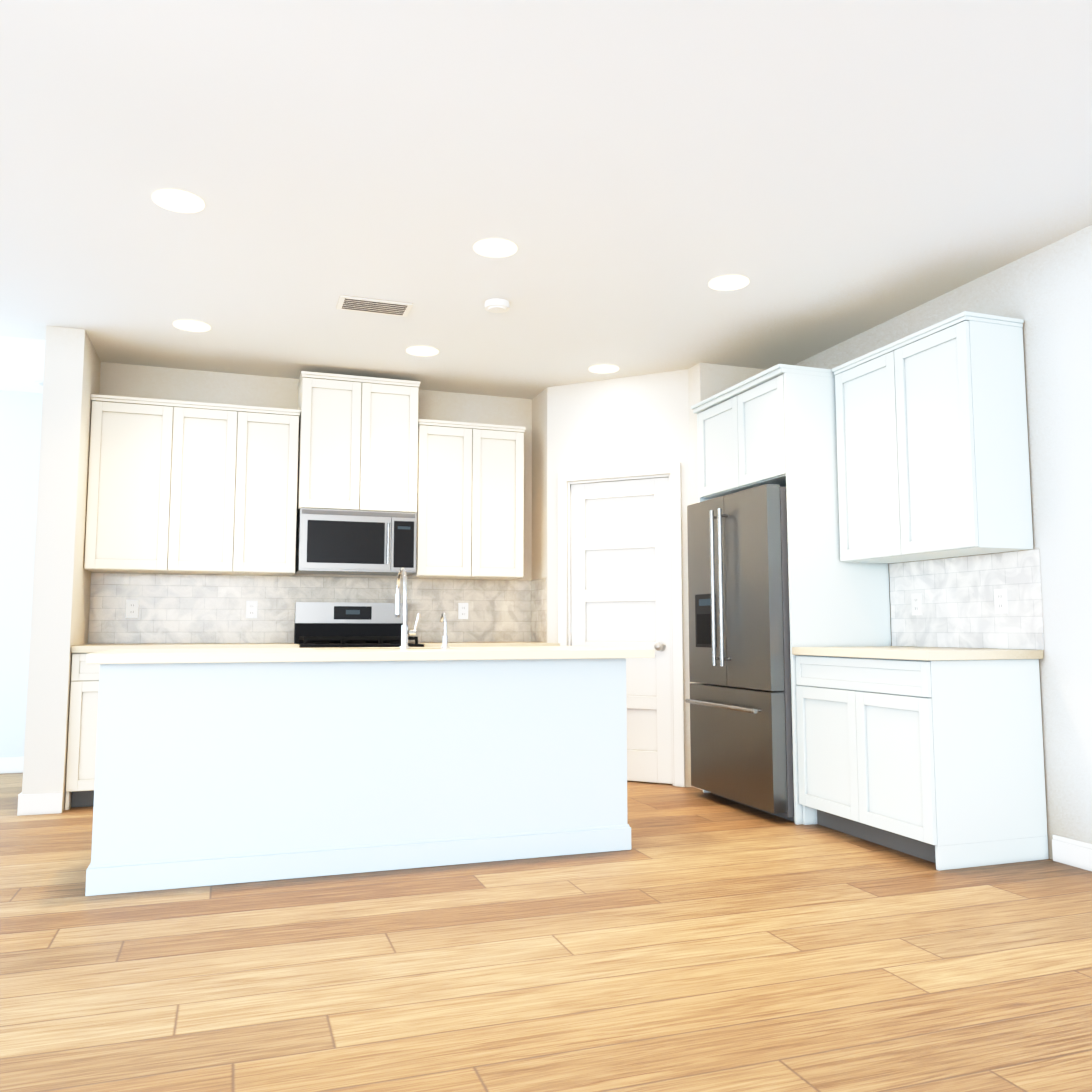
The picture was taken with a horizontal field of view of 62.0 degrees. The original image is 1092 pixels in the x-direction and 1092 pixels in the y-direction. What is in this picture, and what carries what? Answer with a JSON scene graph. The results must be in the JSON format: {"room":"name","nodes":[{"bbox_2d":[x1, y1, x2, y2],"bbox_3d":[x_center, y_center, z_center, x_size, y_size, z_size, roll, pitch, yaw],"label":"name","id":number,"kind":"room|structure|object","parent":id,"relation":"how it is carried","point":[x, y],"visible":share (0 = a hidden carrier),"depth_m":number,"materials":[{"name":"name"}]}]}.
{"room":"kitchen","nodes":[
{"label":"kitchen","id":0,"kind":"room"},
{"bbox_2d":[0,390,35,756],"bbox_3d":[-5.594,0.186,5.988,4.970,2.740,0.120,2,-6,-19],"label":"wall","id":1,"kind":"structure","parent":0,"point":[17,409],"depth_m":6.55,"materials":[{"name":"paint"}]},
{"bbox_2d":[0,756,23,772],"bbox_3d":[-5.667,1.486,5.768,4.768,0.110,0.015,2,-6,-19],"label":"baseboard","id":2,"kind":"structure","parent":1,"relation":"attached to","point":[7,764],"depth_m":6.41,"materials":[{"name":"white wood"}]},
{"bbox_2d":[20,326,103,811],"bbox_3d":[-2.878,0.134,5.429,0.200,2.740,0.670,2,-6,-19],"label":"wall","id":3,"kind":"structure","parent":0,"point":[59,585],"depth_m":5.15,"materials":[{"name":"paint"}]},
{"bbox_2d":[17,792,47,815],"bbox_3d":[-3.140,1.483,5.732,0.014,0.110,1.676,2,-6,-19],"label":"baseboard","id":4,"kind":"structure","parent":3,"relation":"attached to","point":[26,802],"depth_m":4.96,"materials":[{"name":"white wood"}]},
{"bbox_2d":[96,362,695,732],"bbox_3d":[-0.992,0.233,6.504,4.470,2.740,0.120,2,-6,-19],"label":"wall","id":5,"kind":"structure","parent":0,"point":[547,421],"depth_m":6.43,"materials":[{"name":"paint"}]},
{"bbox_2d":[84,394,187,573],"bbox_3d":[-2.585,-0.373,5.755,0.527,1.070,0.332,2,-6,-19],"label":"upper cabinet","id":6,"kind":"object","parent":5,"relation":"attached to","point":[180,487],"depth_m":5.61,"materials":[{"name":"white wood"}]},
{"bbox_2d":[180,401,251,574],"bbox_3d":[-2.213,-0.361,5.883,0.504,1.070,0.332,2,-6,-19],"label":"upper cabinet","id":7,"kind":"object","parent":5,"relation":"attached to","point":[214,533],"depth_m":5.76,"materials":[{"name":"white wood"}]},
{"bbox_2d":[244,406,299,575],"bbox_3d":[-1.880,-0.351,5.997,0.444,1.070,0.332,2,-6,-19],"label":"upper cabinet","id":8,"kind":"object","parent":5,"relation":"attached to","point":[273,433],"depth_m":5.87,"materials":[{"name":"white wood"}]},
{"bbox_2d":[88,572,546,643],"bbox_3d":[-1.444,0.422,6.079,2.946,0.452,0.348,2,-6,-19],"label":"backsplash","id":9,"kind":"structure","parent":5,"relation":"attached to","point":[137,608],"depth_m":6.12,"materials":[{"name":"tile"}]},
{"bbox_2d":[296,371,371,510],"bbox_3d":[-1.443,-0.672,6.157,0.446,0.900,0.372,2,-6,-19],"label":"upper cabinet","id":10,"kind":"object","parent":5,"relation":"attached to","point":[334,453],"depth_m":5.99,"materials":[{"name":"white wood"}]},
{"bbox_2d":[372,377,419,514],"bbox_3d":[-1.137,-0.663,6.262,0.446,0.900,0.372,2,-6,-19],"label":"upper cabinet","id":11,"kind":"object","parent":5,"relation":"attached to","point":[395,421],"depth_m":6.12,"materials":[{"name":"white wood"}]},
{"bbox_2d":[295,508,416,575],"bbox_3d":[-1.279,-0.018,6.115,0.756,0.400,0.444,2,-6,-19],"label":"microwave","id":12,"kind":"object","parent":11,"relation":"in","point":[343,542],"visible":0.98,"depth_m":5.94,"materials":[{"name":"silver metal"}]},
{"bbox_2d":[408,419,483,578],"bbox_3d":[-0.716,-0.314,6.397,0.439,1.070,0.332,2,-6,-19],"label":"upper cabinet","id":13,"kind":"object","parent":5,"relation":"attached to","point":[450,521],"depth_m":6.25,"materials":[{"name":"white wood"}]},
{"bbox_2d":[484,424,525,579],"bbox_3d":[-0.417,-0.304,6.499,0.438,1.070,0.332,2,-6,-19],"label":"upper cabinet","id":14,"kind":"object","parent":5,"relation":"attached to","point":[503,444],"depth_m":6.38,"materials":[{"name":"white wood"}]},
{"bbox_2d":[0,772,1091,1091],"bbox_3d":[-1.062,1.222,1.980,11.000,0.060,13.500,2,-6,-19],"label":"floor","id":15,"kind":"structure","parent":0,"point":[694,940],"depth_m":2.69,"materials":[{"name":"brown wood"}]},
{"bbox_2d":[65,654,99,809],"bbox_3d":[-2.540,1.076,5.483,0.522,0.876,0.622,2,-6,-19],"label":"base cabinet","id":16,"kind":"object","parent":15,"relation":"on","point":[82,740],"depth_m":5.14,"materials":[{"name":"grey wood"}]},
{"bbox_2d":[71,643,298,653],"bbox_3d":[-2.195,0.630,5.634,1.246,0.040,0.640,2,-6,-19],"label":"countertop","id":17,"kind":"structure","parent":16,"relation":"on","point":[88,648],"depth_m":5.34,"materials":[{"name":"beige stone"}]},
{"bbox_2d":[418,642,559,646],"bbox_3d":[-0.443,0.685,6.236,0.920,0.040,0.640,2,-6,-19],"label":"countertop","id":18,"kind":"structure","parent":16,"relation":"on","point":[452,644],"depth_m":6.01,"materials":[{"name":"beige stone"}]},
{"bbox_2d":[85,658,630,895],"bbox_3d":[-0.807,0.960,4.227,2.261,0.876,0.805,2,-6,-19],"label":"kitchen island","id":19,"kind":"object","parent":15,"relation":"on","point":[217,766],"depth_m":3.81,"materials":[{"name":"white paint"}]},
{"bbox_2d":[86,646,654,665],"bbox_3d":[-0.696,0.484,4.049,2.370,0.040,0.490,2,-6,-19],"label":"island countertop","id":20,"kind":"structure","parent":19,"relation":"on","point":[527,653],"depth_m":3.81,"materials":[{"name":"beige stone"}]},
{"bbox_2d":[395,568,419,648],"bbox_3d":[-0.673,0.298,4.375,0.096,0.388,0.236,2,-6,-19],"label":"faucet","id":21,"kind":"object","parent":20,"relation":"on","point":[404,635],"visible":1,"depth_m":4.28,"materials":[{"name":"silver metal"}]},
{"bbox_2d":[440,613,449,648],"bbox_3d":[-0.491,0.406,4.369,0.044,0.172,0.118,2,-6,-19],"label":"soap dispenser","id":22,"kind":"object","parent":20,"relation":"on","point":[445,642],"visible":1,"depth_m":4.33,"materials":[{"name":"silver metal"}]},
{"bbox_2d":[294,602,423,647],"bbox_3d":[-1.225,0.955,5.886,0.754,1.190,0.742,2,-6,-19],"label":"range","id":23,"kind":"object","parent":15,"relation":"on","point":[336,625],"visible":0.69,"depth_m":6.16,"materials":[{"name":"grey metal"}]},
{"bbox_2d":[685,484,794,821],"bbox_3d":[1.354,0.598,5.334,0.808,1.800,0.908,2,-6,-19],"label":"fridge","id":24,"kind":"object","parent":15,"relation":"on","point":[741,739],"visible":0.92,"depth_m":5.06,"materials":[{"name":"grey metal"}]},
{"bbox_2d":[691,364,890,824],"bbox_3d":[1.416,0.281,5.388,0.675,2.440,1.002,2,-6,-19],"label":"surround","id":25,"kind":"object","parent":15,"relation":"on","point":[775,424],"visible":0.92,"depth_m":4.96,"materials":[{"name":"white wood"}]},
{"bbox_2d":[792,646,1048,870],"bbox_3d":[1.758,0.954,4.383,0.640,0.915,0.991,2,-6,-19],"label":"base cabinet","id":26,"kind":"object","parent":15,"relation":"on","point":[934,755],"visible":1,"depth_m":4.00,"materials":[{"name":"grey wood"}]},
{"bbox_2d":[0,0,1091,398],"bbox_3d":[-1.062,-1.576,2.238,11.000,0.080,13.500,2,-6,-19],"label":"ceiling","id":27,"kind":"structure","parent":0,"point":[630,178],"depth_m":3.48,"materials":[{"name":"paint"}]},
{"bbox_2d":[152,189,204,212],"bbox_3d":[-1.491,-1.398,3.687,0.200,0.004,0.200,2,-6,-19],"label":"recessed light","id":28,"kind":"object","parent":27,"relation":"in","point":[175,200],"visible":1,"depth_m":3.68,"materials":[{"name":"white plastic"}]},
{"bbox_2d":[173,320,210,331],"bbox_3d":[-2.025,-1.259,5.200,0.200,0.004,0.200,2,-6,-19],"label":"recessed light","id":29,"kind":"object","parent":27,"relation":"in","point":[192,325],"visible":1,"depth_m":5.19,"materials":[{"name":"white plastic"}]},
{"bbox_2d":[336,295,412,316],"bbox_3d":[-0.921,-1.286,4.883,0.380,0.008,0.200,2,-6,-19],"label":"ceiling vent","id":30,"kind":"object","parent":27,"relation":"in","point":[366,305],"visible":1,"depth_m":4.87,"materials":[{"name":"grey metal"}]},
{"bbox_2d":[406,346,438,355],"bbox_3d":[-0.771,-1.215,5.672,0.200,0.004,0.200,2,-6,-19],"label":"recessed light","id":31,"kind":"object","parent":27,"relation":"in","point":[421,351],"visible":1,"depth_m":5.67,"materials":[{"name":"white plastic"}]},
{"bbox_2d":[473,239,516,257],"bbox_3d":[-0.231,-1.356,4.141,0.200,0.004,0.200,2,-6,-19],"label":"recessed light","id":32,"kind":"object","parent":27,"relation":"in","point":[496,248],"visible":1,"depth_m":4.14,"materials":[{"name":"white plastic"}]},
{"bbox_2d":[485,298,508,312],"bbox_3d":[-0.260,-1.274,4.835,0.130,0.040,0.130,2,-6,-19],"label":"smoke detector","id":33,"kind":"object","parent":27,"relation":"attached to","point":[496,305],"visible":1,"depth_m":4.80,"materials":[{"name":"white plastic"}]},
{"bbox_2d":[589,364,618,373],"bbox_3d":[0.385,-1.179,6.059,0.200,0.004,0.200,2,-6,-19],"label":"recessed light","id":34,"kind":"object","parent":27,"relation":"in","point":[604,368],"visible":1,"depth_m":6.05,"materials":[{"name":"white plastic"}]},
{"bbox_2d":[709,275,748,290],"bbox_3d":[0.916,-1.318,4.556,0.200,0.004,0.200,2,-6,-19],"label":"recessed light","id":35,"kind":"object","parent":27,"relation":"in","point":[728,282],"visible":1,"depth_m":4.55,"materials":[{"name":"white plastic"}]},
{"bbox_2d":[572,370,691,786],"bbox_3d":[0.564,0.208,6.228,0.510,2.740,0.642,2,-6,-19],"label":"wall","id":36,"kind":"structure","parent":0,"point":[631,421],"depth_m":6.20,"materials":[{"name":"paint"}]},
{"bbox_2d":[558,463,684,786],"bbox_3d":[0.505,0.518,6.164,0.895,2.110,0.186,-3,-6,26],"label":"pantry door","id":37,"kind":"structure","parent":36,"relation":"in","point":[624,562],"depth_m":6.13,"materials":[{"name":"white wood"}]},
{"bbox_2d":[692,225,1091,858],"bbox_3d":[2.966,-0.168,2.153,0.136,2.740,10.960,2,-6,-19],"label":"wall","id":38,"kind":"structure","parent":0,"point":[1044,293],"depth_m":4.09,"materials":[{"name":"paint"}]},
{"bbox_2d":[832,311,1032,562],"bbox_3d":[1.897,-0.482,4.570,0.342,1.070,0.968,2,-6,-19],"label":"upper cabinet","id":39,"kind":"object","parent":38,"relation":"attached to","point":[932,446],"visible":1,"depth_m":4.28,"materials":[{"name":"white wood"}]},
{"bbox_2d":[1052,835,1091,870],"bbox_3d":[3.459,0.993,0.420,0.014,0.110,7.575,2,-6,-19],"label":"baseboard","id":40,"kind":"structure","parent":38,"relation":"attached to","point":[1072,852],"depth_m":3.89,"materials":[{"name":"white wood"}]}
]}

